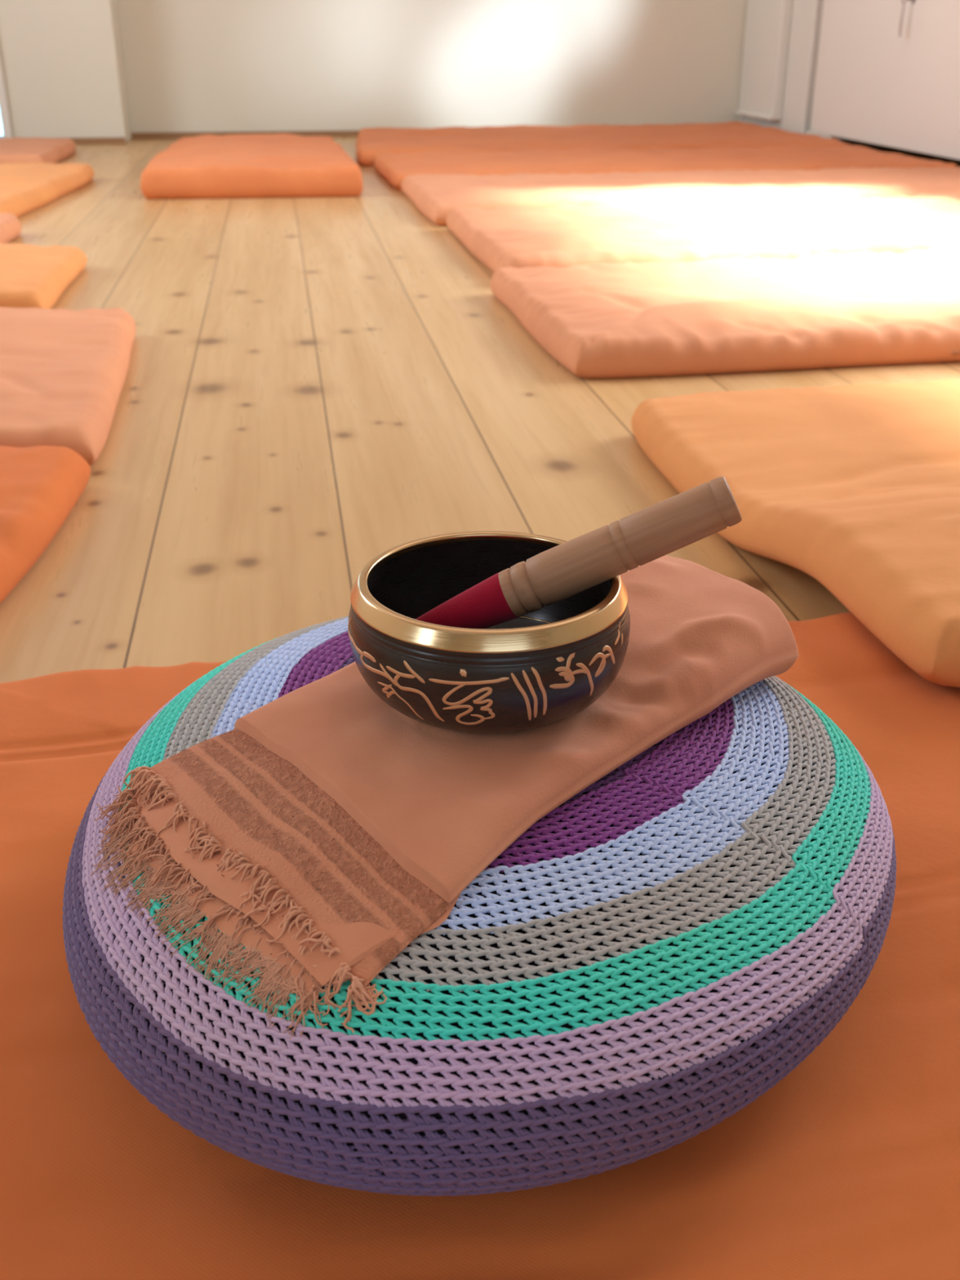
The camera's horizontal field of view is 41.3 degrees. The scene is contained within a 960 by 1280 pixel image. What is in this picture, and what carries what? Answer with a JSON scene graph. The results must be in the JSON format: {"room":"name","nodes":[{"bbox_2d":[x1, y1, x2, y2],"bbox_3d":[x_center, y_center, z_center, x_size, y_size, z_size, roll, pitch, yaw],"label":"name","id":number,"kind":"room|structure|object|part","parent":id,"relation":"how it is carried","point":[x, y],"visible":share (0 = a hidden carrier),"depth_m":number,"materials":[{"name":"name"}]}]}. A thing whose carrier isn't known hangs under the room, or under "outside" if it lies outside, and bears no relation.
{"room":"meditation room","nodes":[
{"label":"meditation room","id":0,"kind":"room"},
{"bbox_2d":[0,0,131,142],"bbox_3d":[-1.845,-3.574,5.168,0.485,2.900,0.280,-4,26,-8],"label":"wall pier","id":1,"kind":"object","parent":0,"point":[63,64],"visible":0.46,"depth_m":5.54,"materials":[{"name":"beige paint"}]},
{"bbox_2d":[0,52,13,137],"bbox_3d":[-2.083,-3.186,5.169,0.035,2.200,0.080,-4,26,-8],"label":"trim","id":2,"kind":"structure","parent":1,"relation":"attached to","point":[4,109],"depth_m":5.55,"materials":[{"name":"white paint"}]},
{"bbox_2d":[116,0,747,133],"bbox_3d":[-0.884,-3.741,5.517,5.400,2.900,0.200,-4,26,-8],"label":"wall","id":3,"kind":"structure","parent":0,"point":[190,65],"depth_m":6.00,"materials":[{"name":"beige paint"}]},
{"bbox_2d":[68,130,359,144],"bbox_3d":[-1.292,-2.312,5.857,1.600,0.028,0.295,-4,26,-8],"label":"trim","id":4,"kind":"structure","parent":3,"relation":"attached to","point":[140,135],"depth_m":5.96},
{"bbox_2d":[0,137,959,683],"bbox_3d":[-0.167,-0.338,1.828,5.400,0.050,9.600,-4,26,-8],"label":"floor","id":5,"kind":"structure","parent":0,"point":[314,388],"depth_m":1.65,"materials":[{"name":"brown wood"}]},
{"bbox_2d":[0,213,21,243],"bbox_3d":[-1.838,-0.931,2.934,1.466,0.063,0.565,-4,26,-8],"label":"mat","id":6,"kind":"object","parent":5,"relation":"on","point":[10,224],"visible":0.96,"depth_m":3.05,"materials":[{"name":"orange fabric"}]},
{"bbox_2d":[0,137,75,163],"bbox_3d":[-2.292,-1.893,4.934,1.372,0.070,0.982,-4,26,-8],"label":"mat","id":7,"kind":"object","parent":5,"relation":"on","point":[17,149],"visible":0.83,"depth_m":4.83,"materials":[{"name":"orange fabric"}]},
{"bbox_2d":[0,243,87,309],"bbox_3d":[-1.635,-0.659,2.365,1.691,0.064,0.668,-4,26,-8],"label":"mat","id":8,"kind":"object","parent":5,"relation":"on","point":[32,276],"visible":0.88,"depth_m":2.41,"materials":[{"name":"orange fabric"}]},
{"bbox_2d":[0,445,90,603],"bbox_3d":[-1.302,0.030,0.929,1.876,0.062,0.878,-4,26,-8],"label":"mat","id":9,"kind":"object","parent":5,"relation":"on","point":[40,486],"visible":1,"depth_m":1.26,"materials":[{"name":"orange fabric"}]},
{"bbox_2d":[0,162,94,217],"bbox_3d":[-2.048,-1.349,3.799,1.575,0.070,1.376,-1,26,-2],"label":"mat","id":10,"kind":"object","parent":5,"relation":"on","point":[25,188],"visible":0.95,"depth_m":3.81,"materials":[{"name":"orange fabric"}]},
{"bbox_2d":[0,306,136,466],"bbox_3d":[-1.426,-0.333,1.686,1.902,0.062,0.842,-4,26,-8],"label":"mat","id":11,"kind":"object","parent":5,"relation":"on","point":[64,372],"visible":0.94,"depth_m":1.68,"materials":[{"name":"orange fabric"}]},
{"bbox_2d":[140,133,363,199],"bbox_3d":[-0.772,-1.654,4.390,0.685,0.109,1.286,-4,26,-8],"label":"mat","id":12,"kind":"object","parent":5,"relation":"on","point":[281,165],"visible":1,"depth_m":3.86,"materials":[{"name":"orange fabric"}]},
{"bbox_2d":[0,612,959,1279],"bbox_3d":[0.295,0.177,0.637,1.234,0.050,0.898,-4,26,-8],"label":"mat","id":13,"kind":"object","parent":5,"relation":"on","point":[846,1167],"visible":0.3,"depth_m":0.53,"materials":[{"name":"orange fabric"}]},
{"bbox_2d":[62,615,896,1195],"bbox_3d":[0.000,0.089,0.637,0.401,0.110,0.430,7,26,14],"label":"cushion","id":14,"kind":"object","parent":13,"relation":"on","point":[667,944],"visible":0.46,"depth_m":0.49,"materials":[{"name":"multicoloured fabric"}]},
{"bbox_2d":[90,555,799,1039],"bbox_3d":[-0.012,0.035,0.620,0.196,0.069,0.367,20,32,36],"label":"folded shawl","id":15,"kind":"object","parent":14,"relation":"on","point":[334,828],"visible":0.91,"depth_m":0.55,"materials":[{"name":"fabric"}]},
{"bbox_2d":[347,530,630,733],"bbox_3d":[0.004,-0.003,0.597,0.131,0.057,0.131,-1,26,-1],"label":"bowl","id":16,"kind":"object","parent":15,"relation":"on","point":[543,667],"visible":0.93,"depth_m":0.55,"materials":[{"name":"metal"}]},
{"bbox_2d":[415,475,742,628],"bbox_3d":[0.038,-0.033,0.584,0.158,0.088,0.024,1,26,2],"label":"mallet","id":17,"kind":"object","parent":16,"relation":"in","point":[566,570],"visible":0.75,"depth_m":0.57,"materials":[{"name":"brown wood"}]},
{"bbox_3d":[0.060,-0.041,0.579,0.117,0.024,0.024,-23,22,14],"label":"handle","id":18,"kind":"part","parent":17,"relation":"part of","materials":[{"name":"brown wood"}]},
{"bbox_2d":[355,120,850,166],"bbox_3d":[0.422,-2.151,5.471,2.024,0.073,1.396,-4,26,-8],"label":"mat","id":19,"kind":"object","parent":5,"relation":"on","point":[370,141],"visible":0.78,"depth_m":5.18,"materials":[{"name":"orange fabric"}]},
{"bbox_2d":[373,145,957,191],"bbox_3d":[0.604,-1.669,4.465,1.914,0.071,0.860,-4,26,-8],"label":"mat","id":20,"kind":"object","parent":5,"relation":"on","point":[393,167],"visible":0.66,"depth_m":4.29,"materials":[{"name":"orange fabric"}]},
{"bbox_2d":[400,167,959,226],"bbox_3d":[0.753,-1.329,3.759,1.916,0.069,0.813,-4,26,-8],"label":"mat","id":21,"kind":"object","parent":5,"relation":"on","point":[435,195],"visible":0.77,"depth_m":3.60,"materials":[{"name":"orange fabric"}]},
{"bbox_2d":[446,190,959,272],"bbox_3d":[0.905,-0.991,3.048,1.924,0.074,0.858,-5,26,-11],"label":"mat","id":22,"kind":"object","parent":5,"relation":"on","point":[562,236],"visible":0.84,"depth_m":2.83,"materials":[{"name":"orange fabric"}]},
{"bbox_2d":[490,245,959,378],"bbox_3d":[1.007,-0.648,2.335,1.935,0.071,0.769,-5,26,-11],"label":"mat","id":23,"kind":"object","parent":5,"relation":"on","point":[824,310],"visible":1,"depth_m":2.02,"materials":[{"name":"orange fabric"}]},
{"bbox_2d":[631,379,959,687],"bbox_3d":[1.143,-0.219,1.395,1.878,0.110,0.966,-4,26,-8],"label":"mat","id":24,"kind":"object","parent":5,"relation":"on","point":[853,488],"visible":0.95,"depth_m":1.26,"materials":[{"name":"orange fabric"}]},
{"bbox_2d":[805,0,959,159],"bbox_3d":[1.810,-2.687,4.243,0.466,2.100,2.130,-4,26,-8],"label":"tall cabinet","id":25,"kind":"object","parent":5,"relation":"on","point":[875,85],"visible":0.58,"depth_m":4.78,"materials":[{"name":"white paint"}]},
{"bbox_2d":[898,0,906,36],"bbox_3d":[1.534,-2.250,4.590,0.047,0.136,0.019,-4,26,-8],"label":"key","id":26,"kind":"object","parent":25,"relation":"attached to","point":[904,2],"visible":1,"depth_m":4.59,"materials":[{"name":"grey metal"}]},
{"bbox_2d":[746,0,870,143],"bbox_3d":[1.616,-3.691,5.412,0.490,2.900,0.770,-4,26,-8],"label":"wall","id":27,"kind":"structure","parent":0,"point":[806,15],"depth_m":5.62,"materials":[{"name":"grey paint"}]},
{"bbox_2d":[734,0,792,122],"bbox_3d":[1.323,-3.322,5.691,0.062,1.985,0.500,-4,26,-8],"label":"wall panel","id":28,"kind":"object","parent":27,"relation":"attached to","point":[767,24],"visible":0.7,"depth_m":5.90,"materials":[{"name":"grey paint"}]},
{"bbox_3d":[-2.933,-1.479,0.795,0.200,2.900,9.550,-4,26,-8],"label":"wall","id":29,"kind":"structure","parent":0,"visible":0},
{"bbox_2d":[0,117,3,137],"bbox_3d":[-2.803,-3.175,5.145,1.393,2.200,0.040,-4,26,-8],"label":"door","id":30,"kind":"structure","parent":29,"relation":"in","point":[1,129],"depth_m":5.68,"materials":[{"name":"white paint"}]}
]}

